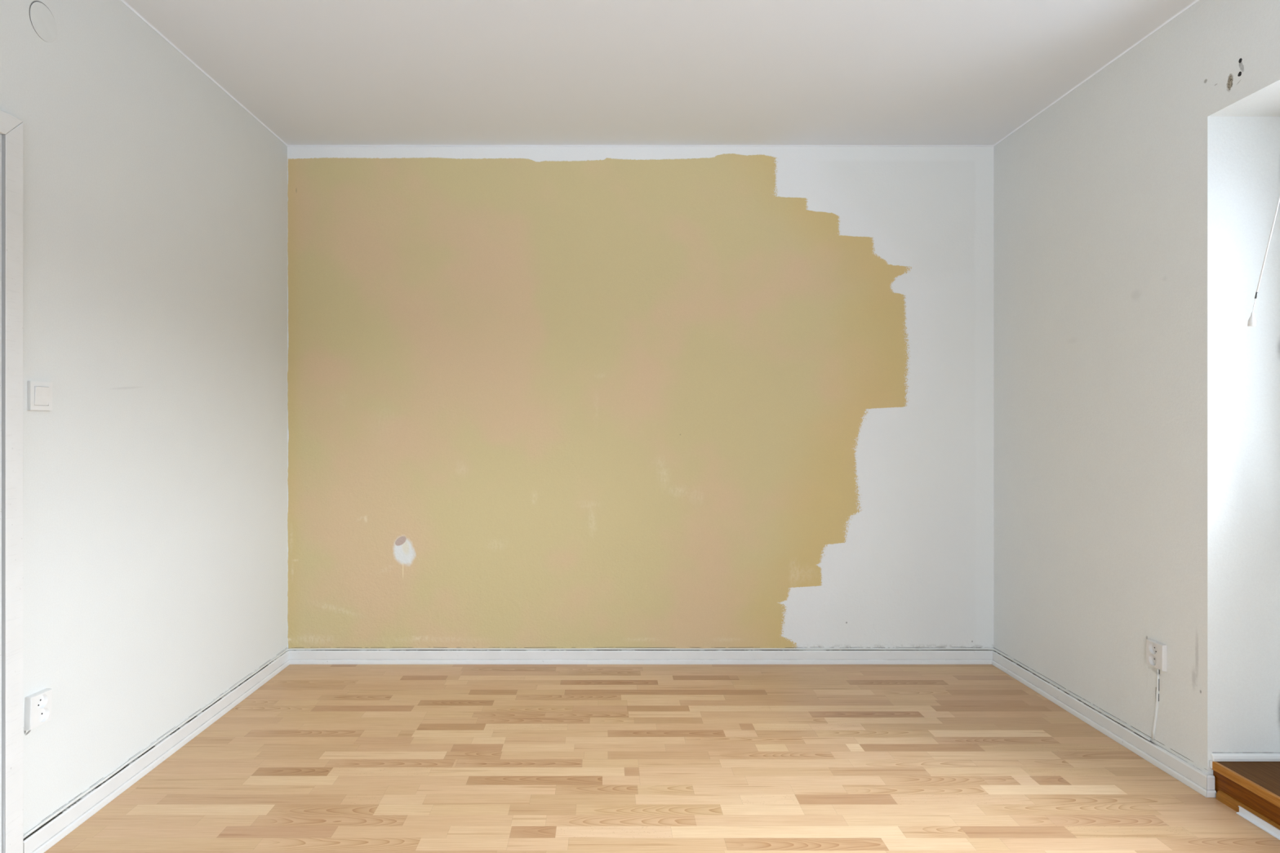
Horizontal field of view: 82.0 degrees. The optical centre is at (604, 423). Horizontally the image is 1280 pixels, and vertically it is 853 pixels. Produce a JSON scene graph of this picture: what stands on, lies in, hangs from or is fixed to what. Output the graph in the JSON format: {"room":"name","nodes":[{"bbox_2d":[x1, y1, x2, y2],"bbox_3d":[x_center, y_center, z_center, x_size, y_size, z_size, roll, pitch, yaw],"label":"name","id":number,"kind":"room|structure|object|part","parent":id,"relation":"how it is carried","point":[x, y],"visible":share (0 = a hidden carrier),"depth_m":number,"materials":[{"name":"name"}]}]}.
{"room":"empty room","nodes":[
{"label":"empty room","id":0,"kind":"room"},
{"bbox_2d":[0,0,287,835],"bbox_3d":[-1.680,-0.114,0.776,0.160,2.888,5.872,0,0,0],"label":"wall","id":1,"kind":"structure","parent":0,"point":[155,203],"depth_m":2.53,"materials":[{"name":"paint"}]},
{"bbox_2d":[0,109,22,852],"bbox_3d":[-1.673,0.192,1.548,0.175,2.036,0.917,0,0,0],"label":"door","id":2,"kind":"structure","parent":1,"relation":"in","point":[11,127],"depth_m":1.96,"materials":[{"name":"paint"}]},
{"bbox_2d":[24,688,52,730],"bbox_3d":[-1.591,0.803,2.067,0.017,0.094,0.083,0,0,0],"label":"double socket","id":3,"kind":"object","parent":1,"relation":"attached to","point":[37,706],"visible":1,"depth_m":2.05,"materials":[{"name":"white plastic"}]},
{"bbox_2d":[27,381,52,410],"bbox_3d":[-1.593,-0.078,2.079,0.014,0.081,0.081,0,0,0],"label":"light switch","id":4,"kind":"object","parent":1,"relation":"attached to","point":[39,393],"visible":1,"depth_m":2.07,"materials":[{"name":"white plastic"}]},
{"bbox_2d":[30,1,57,42],"bbox_3d":[-1.599,-1.147,2.098,0.001,0.101,0.101,0,0,0],"label":"round cover","id":5,"kind":"object","parent":1,"relation":"attached to","point":[43,21],"visible":1,"depth_m":2.10,"materials":[{"name":"white plastic"}]},
{"bbox_2d":[22,650,289,852],"bbox_3d":[-1.589,1.176,2.861,0.022,0.067,1.703,0,0,0],"label":"baseboard","id":6,"kind":"structure","parent":1,"relation":"attached to","point":[56,828],"depth_m":2.50,"materials":[{"name":"paint"}]},
{"bbox_2d":[287,146,993,648],"bbox_3d":[0.307,-0.114,3.792,4.135,2.888,0.160,0,0,0],"label":"wall","id":7,"kind":"structure","parent":0,"point":[538,397],"depth_m":3.71,"materials":[{"name":"beige paint"}]},
{"bbox_2d":[288,649,992,664],"bbox_3d":[0.184,1.176,3.701,3.569,0.067,0.022,0,0,0],"label":"baseboard","id":8,"kind":"structure","parent":7,"relation":"attached to","point":[295,656],"depth_m":3.70,"materials":[{"name":"paint"}]},
{"bbox_2d":[22,648,1151,839],"bbox_3d":[0.184,1.137,2.862,3.569,0.012,1.700,0,0,0],"label":"cable","id":9,"kind":"object","parent":8,"relation":"on","point":[85,793],"visible":1,"depth_m":3.70,"materials":[{"name":"white plastic"}]},
{"bbox_2d":[120,0,1199,146],"bbox_3d":[0.184,-1.464,0.856,3.569,0.127,5.712,0,0,0],"label":"ceiling","id":10,"kind":"structure","parent":0,"point":[313,73],"depth_m":2.87,"materials":[{"name":"paint"}]},
{"bbox_2d":[44,664,1279,852],"bbox_3d":[0.297,1.270,0.855,3.835,0.120,5.728,0,0,0],"label":"floor","id":11,"kind":"structure","parent":0,"point":[318,758],"depth_m":2.58,"materials":[{"name":"brown wood"}]},
{"bbox_2d":[1209,760,1279,830],"bbox_3d":[2.093,1.153,1.423,0.242,0.114,1.945,0,0,0],"label":"wooden step","id":12,"kind":"structure","parent":11,"relation":"on","point":[1253,786],"depth_m":2.29,"materials":[{"name":"wood"}]},
{"bbox_2d":[1236,805,1279,839],"bbox_3d":[1.966,1.197,1.389,0.011,0.024,1.779,0,0,0],"label":"baseboard","id":13,"kind":"object","parent":11,"relation":"on","point":[1245,814],"visible":1,"depth_m":2.21,"materials":[{"name":"white wood"}]},
{"bbox_2d":[993,0,1279,774],"bbox_3d":[2.172,-0.114,0.776,0.406,2.888,5.872,0,0,0],"label":"wall","id":14,"kind":"structure","parent":0,"point":[1136,402],"depth_m":2.66,"materials":[{"name":"paint"}]},
{"bbox_2d":[991,650,1207,797],"bbox_3d":[1.958,1.176,3.044,0.022,0.067,1.336,0,0,0],"label":"baseboard","id":15,"kind":"structure","parent":14,"relation":"attached to","point":[1180,770],"depth_m":2.83,"materials":[{"name":"paint"}]},
{"bbox_2d":[1151,668,1159,739],"bbox_3d":[1.968,0.997,2.622,0.008,0.267,0.037,0,0,0],"label":"cable","id":16,"kind":"object","parent":14,"relation":"attached to","point":[1157,670],"visible":1,"depth_m":2.61,"materials":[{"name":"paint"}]},
{"bbox_2d":[1146,638,1166,671],"bbox_3d":[1.962,0.822,2.611,0.014,0.093,0.080,0,0,0],"label":"double socket","id":17,"kind":"object","parent":14,"relation":"attached to","point":[1156,651],"visible":1,"depth_m":2.60,"materials":[{"name":"white plastic"}]},
{"bbox_2d":[1206,774,1216,797],"bbox_3d":[1.965,1.176,2.386,0.033,0.067,0.022,0,0,0],"label":"baseboard","id":18,"kind":"structure","parent":14,"relation":"attached to","point":[1211,793],"depth_m":2.38,"materials":[{"name":"paint"}]},
{"bbox_2d":[1210,753,1279,761],"bbox_3d":[2.093,1.086,2.391,0.228,0.023,0.012,0,0,0],"label":"trim","id":19,"kind":"structure","parent":14,"relation":"attached to","point":[1214,757],"depth_m":2.39,"materials":[{"name":"paint"}]},
{"bbox_2d":[1247,194,1279,326],"bbox_3d":[2.021,-0.647,2.201,0.182,0.711,0.026,0,0,0],"label":"blind pull cord","id":20,"kind":"object","parent":14,"relation":"hanging from","point":[1251,321],"visible":1,"depth_m":2.20,"materials":[{"name":"white plastic"}]},
{"bbox_3d":[2.023,-0.696,2.200,0.143,0.611,0.004,0,0,0],"label":"cord","id":21,"kind":"part","parent":20,"relation":"part of","materials":[{"name":"white fabric"}]}
]}

